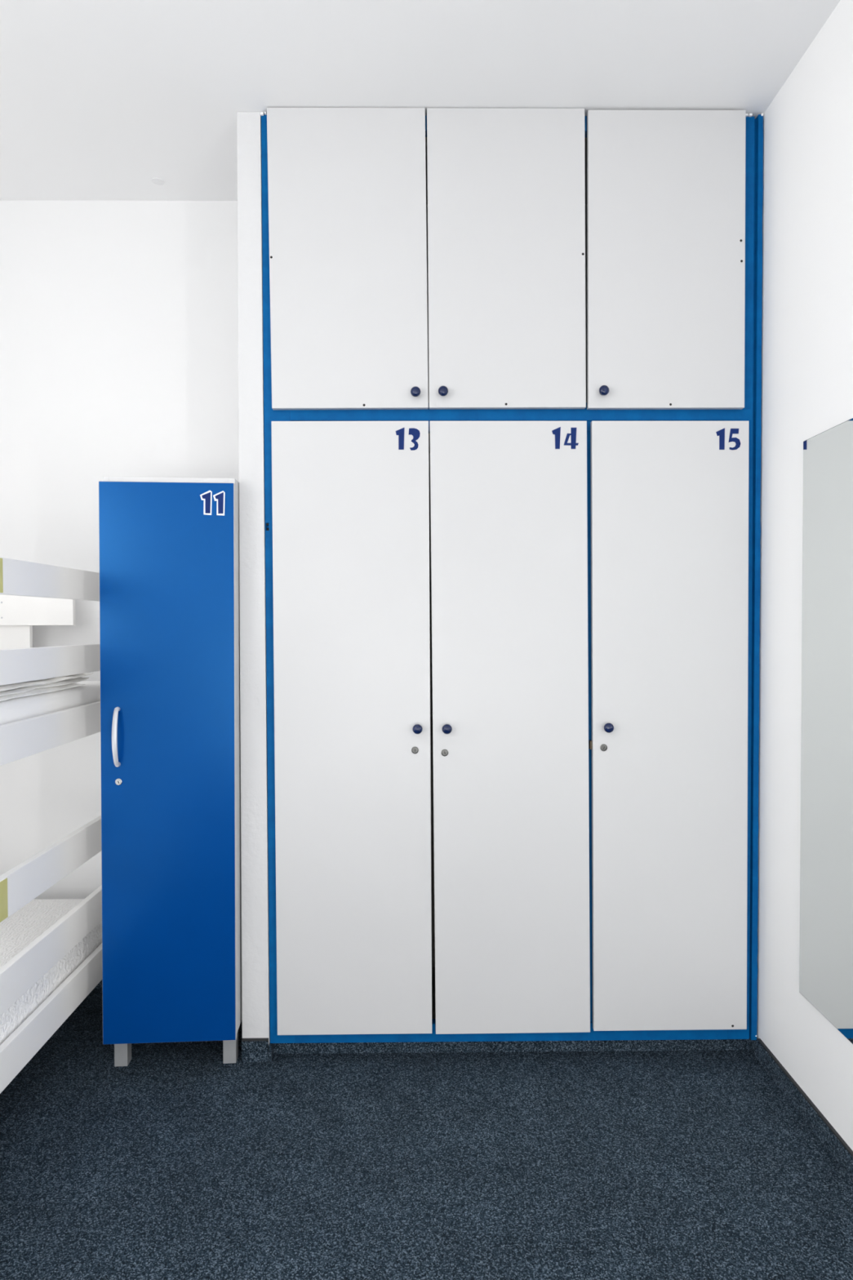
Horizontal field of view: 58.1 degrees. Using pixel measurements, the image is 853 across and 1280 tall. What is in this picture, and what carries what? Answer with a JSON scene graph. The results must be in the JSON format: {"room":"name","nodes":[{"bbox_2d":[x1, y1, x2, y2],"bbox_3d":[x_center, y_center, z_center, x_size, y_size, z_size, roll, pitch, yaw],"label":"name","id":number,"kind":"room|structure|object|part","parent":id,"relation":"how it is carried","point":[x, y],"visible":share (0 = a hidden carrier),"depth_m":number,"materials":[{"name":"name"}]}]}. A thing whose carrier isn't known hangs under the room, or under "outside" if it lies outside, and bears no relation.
{"room":"hostel dormitory room","nodes":[
{"label":"hostel dormitory room","id":0,"kind":"room"},
{"bbox_2d":[0,200,239,899],"bbox_3d":[-0.490,-0.146,2.674,3.074,2.678,0.100,0,1,-1],"label":"wall","id":1,"kind":"structure","parent":0,"point":[119,319],"depth_m":2.60,"materials":[{"name":"white paint"}]},
{"bbox_2d":[93,979,102,988],"bbox_3d":[-1.228,1.170,2.639,1.389,0.052,0.012,0,1,-1],"label":"baseboard","id":2,"kind":"structure","parent":1,"relation":"attached to","point":[99,985],"depth_m":2.63,"materials":[{"name":"carpet"}]},
{"bbox_2d":[236,111,270,1044],"bbox_3d":[-0.495,-0.140,2.397,0.078,2.678,0.454,0,1,-1],"label":"wall pier","id":3,"kind":"object","parent":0,"point":[255,1020],"visible":0.49,"depth_m":2.17,"materials":[{"name":"white paint"}]},
{"bbox_2d":[241,1040,274,1062],"bbox_3d":[-0.485,1.174,2.209,0.084,0.058,0.040,0,1,-1],"label":"baseboard","id":4,"kind":"object","parent":3,"relation":"attached to","point":[251,1051],"visible":0.92,"depth_m":2.19,"materials":[{"name":"carpet"}]},
{"bbox_2d":[241,1037,268,1040],"bbox_3d":[-0.489,1.142,2.195,0.076,0.006,0.006,0,1,-1],"label":"trim","id":5,"kind":"structure","parent":4,"relation":"attached to","point":[267,1038],"depth_m":2.19,"materials":[{"name":"black"}]},
{"bbox_2d":[0,0,840,200],"bbox_3d":[-0.469,-1.479,0.068,3.074,0.100,5.254,0,1,-1],"label":"ceiling","id":6,"kind":"structure","parent":0,"point":[100,100],"depth_m":1.96,"materials":[{"name":"white paint"}]},
{"bbox_2d":[151,177,164,185],"bbox_3d":[-0.866,-1.479,2.478,0.041,0.002,0.041,0,1,-1],"label":"cap","id":7,"kind":"object","parent":6,"relation":"attached to","point":[158,181],"visible":1,"depth_m":2.48,"materials":[{"name":"white plastic"}]},
{"bbox_2d":[0,988,852,1279],"bbox_3d":[-0.460,1.298,0.128,3.074,0.100,5.254,0,1,-1],"label":"floor","id":8,"kind":"structure","parent":0,"point":[178,1162],"depth_m":1.77,"materials":[{"name":"carpet"}]},
{"bbox_2d":[0,556,102,1093],"bbox_3d":[-1.420,0.518,1.543,0.906,1.404,2.135,0,1,-1],"label":"bunk bed","id":9,"kind":"object","parent":8,"relation":"on","point":[32,593],"visible":0.56,"depth_m":2.00,"materials":[{"name":"white laminate"}]},
{"bbox_3d":[-1.517,0.002,2.543,0.415,0.350,0.018,0,1,-1],"label":"head panel","id":10,"kind":"part","parent":9,"relation":"part of","materials":[{"name":"white laminate"}]},
{"bbox_3d":[-0.980,-0.143,1.533,0.018,0.085,2.135,0,1,-1],"label":"guard rail","id":11,"kind":"part","parent":9,"relation":"part of","materials":[{"name":"white laminate"}]},
{"bbox_2d":[0,680,100,724],"bbox_3d":[-1.423,0.210,1.528,0.855,0.110,1.978,0,1,-1],"label":"mattress","id":12,"kind":"object","parent":9,"relation":"on","point":[15,709],"visible":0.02,"depth_m":2.04,"materials":[{"name":"white fabric"}]},
{"bbox_2d":[0,672,93,701],"bbox_3d":[-1.252,0.124,1.688,0.537,0.053,1.240,0,1,-1],"label":"folded blanket","id":13,"kind":"object","parent":12,"relation":"on","point":[19,690],"visible":0.56,"depth_m":2.00,"materials":[{"name":"white fabric"}]},
{"bbox_3d":[-0.978,0.247,1.541,0.018,0.089,2.135,0,1,-1],"label":"rail","id":14,"kind":"part","parent":9,"relation":"part of","materials":[{"name":"white laminate"}]},
{"bbox_3d":[-0.979,0.068,1.538,0.018,0.081,2.135,0,1,-1],"label":"guard rail","id":15,"kind":"part","parent":9,"relation":"part of","materials":[{"name":"white laminate"}]},
{"bbox_3d":[-0.977,0.600,1.549,0.018,0.098,2.135,0,1,-1],"label":"guard rail","id":16,"kind":"part","parent":9,"relation":"part of","materials":[{"name":"white laminate"}]},
{"bbox_2d":[0,898,102,1044],"bbox_3d":[-1.421,0.936,1.544,0.855,0.137,1.980,0,1,-1],"label":"mattress","id":17,"kind":"object","parent":9,"relation":"on","point":[24,926],"visible":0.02,"depth_m":2.20,"materials":[{"name":"white fabric"}]},
{"bbox_3d":[-0.976,0.989,1.557,0.018,0.093,2.135,0,1,-1],"label":"rail","id":18,"kind":"part","parent":9,"relation":"part of","materials":[{"name":"white laminate"}]},
{"bbox_3d":[-0.977,0.812,1.553,0.018,0.094,2.135,0,1,-1],"label":"guard rail","id":19,"kind":"part","parent":9,"relation":"part of","materials":[{"name":"white laminate"}]},
{"bbox_2d":[98,476,241,1066],"bbox_3d":[-0.719,0.377,2.307,0.359,1.650,0.494,0,1,-4],"label":"locker","id":20,"kind":"object","parent":8,"relation":"on","point":[170,593],"visible":0.92,"depth_m":2.09,"materials":[{"name":"blue plastic"}]},
{"bbox_3d":[-0.836,0.263,2.067,0.014,0.162,0.034,0,1,-4],"label":"handle","id":21,"kind":"part","parent":20,"relation":"part of","materials":[{"name":"silver metal"}]},
{"bbox_3d":[-0.865,1.151,2.187,0.036,0.106,0.036,0,1,-4],"label":"leg","id":22,"kind":"part","parent":20,"relation":"part of","materials":[{"name":"grey metal"}]},
{"bbox_3d":[-0.561,1.152,2.201,0.036,0.106,0.036,0,1,-4],"label":"leg","id":23,"kind":"part","parent":20,"relation":"part of","materials":[{"name":"grey metal"}]},
{"bbox_2d":[260,107,763,1043],"bbox_3d":[0.243,-0.165,2.371,1.406,2.627,0.493,0,1,-1],"label":"wardrobe","id":24,"kind":"object","parent":8,"relation":"on","point":[512,357],"visible":1,"depth_m":2.16,"materials":[{"name":"white laminate"}]},
{"bbox_3d":[-0.218,-1.059,2.141,0.444,0.826,0.018,0,1,-1],"label":"door","id":25,"kind":"part","parent":24,"relation":"part of","materials":[{"name":"white laminate"}]},
{"bbox_3d":[-0.208,0.254,2.169,0.443,1.731,0.018,0,1,-1],"label":"door","id":26,"kind":"part","parent":24,"relation":"part of","materials":[{"name":"white laminate"}]},
{"bbox_3d":[-0.030,-0.686,2.126,0.028,0.028,0.031,0,1,-1],"label":"knob","id":27,"kind":"part","parent":24,"relation":"part of","materials":[{"name":"blue plastic"}]},
{"bbox_3d":[-0.025,0.248,2.146,0.028,0.028,0.031,0,1,-1],"label":"knob","id":28,"kind":"part","parent":24,"relation":"part of","materials":[{"name":"blue plastic"}]},
{"bbox_3d":[0.046,-0.688,2.127,0.028,0.028,0.031,0,1,-1],"label":"knob","id":29,"kind":"part","parent":24,"relation":"part of","materials":[{"name":"blue plastic"}]},
{"bbox_3d":[0.057,0.248,2.147,0.028,0.028,0.031,0,1,-1],"label":"knob","id":30,"kind":"part","parent":24,"relation":"part of","materials":[{"name":"blue plastic"}]},
{"bbox_3d":[0.237,-1.447,2.165,1.245,0.042,0.030,0,1,-1],"label":"rail","id":31,"kind":"part","parent":24,"relation":"part of","materials":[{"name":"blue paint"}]},
{"bbox_3d":[0.223,-1.061,2.145,0.442,0.825,0.018,0,1,-1],"label":"door","id":32,"kind":"part","parent":24,"relation":"part of","materials":[{"name":"white laminate"}]},
{"bbox_3d":[0.237,0.253,2.173,0.452,1.732,0.018,0,1,-1],"label":"door","id":33,"kind":"part","parent":24,"relation":"part of","materials":[{"name":"white laminate"}]},
{"bbox_3d":[0.244,1.126,2.220,1.245,0.052,0.030,0,1,-1],"label":"rail","id":34,"kind":"part","parent":24,"relation":"part of","materials":[{"name":"blue paint"}]},
{"bbox_2d":[274,1038,750,1053],"bbox_3d":[0.252,1.177,2.241,1.408,0.046,0.010,0,1,-1],"label":"baseboard","id":35,"kind":"structure","parent":24,"relation":"attached to","point":[710,1044],"depth_m":2.24,"materials":[{"name":"carpet"}]},
{"bbox_3d":[0.270,-0.631,2.183,1.308,0.080,0.032,0,1,-1],"label":"rail","id":36,"kind":"part","parent":24,"relation":"part of","materials":[{"name":"blue laminate"}]},
{"bbox_3d":[0.491,-0.691,2.131,0.028,0.028,0.031,0,1,-1],"label":"knob","id":37,"kind":"part","parent":24,"relation":"part of","materials":[{"name":"blue plastic"}]},
{"bbox_3d":[0.509,0.245,2.151,0.028,0.028,0.031,0,1,-1],"label":"knob","id":38,"kind":"part","parent":24,"relation":"part of","materials":[{"name":"blue plastic"}]},
{"bbox_3d":[0.670,-1.061,2.149,0.440,0.822,0.018,0,1,-1],"label":"door","id":39,"kind":"part","parent":24,"relation":"part of","materials":[{"name":"white laminate"}]},
{"bbox_3d":[0.688,0.249,2.178,0.445,1.726,0.018,0,1,-1],"label":"door","id":40,"kind":"part","parent":24,"relation":"part of","materials":[{"name":"white laminate"}]},
{"bbox_2d":[756,0,852,1151],"bbox_3d":[1.022,-0.096,0.113,0.100,2.678,5.054,0,1,-1],"label":"wall","id":41,"kind":"structure","parent":0,"point":[807,315],"depth_m":1.99,"materials":[{"name":"white paint"}]},
{"bbox_2d":[750,1038,852,1182],"bbox_3d":[0.973,1.221,-0.072,0.011,0.053,4.630,0,1,-1],"label":"baseboard","id":42,"kind":"structure","parent":41,"relation":"attached to","point":[842,1157],"depth_m":1.92,"materials":[{"name":"carpet"}]},
{"bbox_2d":[757,1038,852,1156],"bbox_3d":[0.974,1.192,-0.093,0.008,0.004,4.588,0,1,-1],"label":"trim","id":43,"kind":"structure","parent":41,"relation":"attached to","point":[830,1126],"depth_m":1.92,"materials":[{"name":"black"}]},
{"bbox_2d":[799,417,852,1044],"bbox_3d":[0.956,0.209,1.544,0.007,1.399,0.803,0,1,-1],"label":"wall mirror","id":44,"kind":"object","parent":41,"relation":"attached to","point":[826,846],"visible":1,"depth_m":1.81,"materials":[{"name":"clear glass"}]}
]}

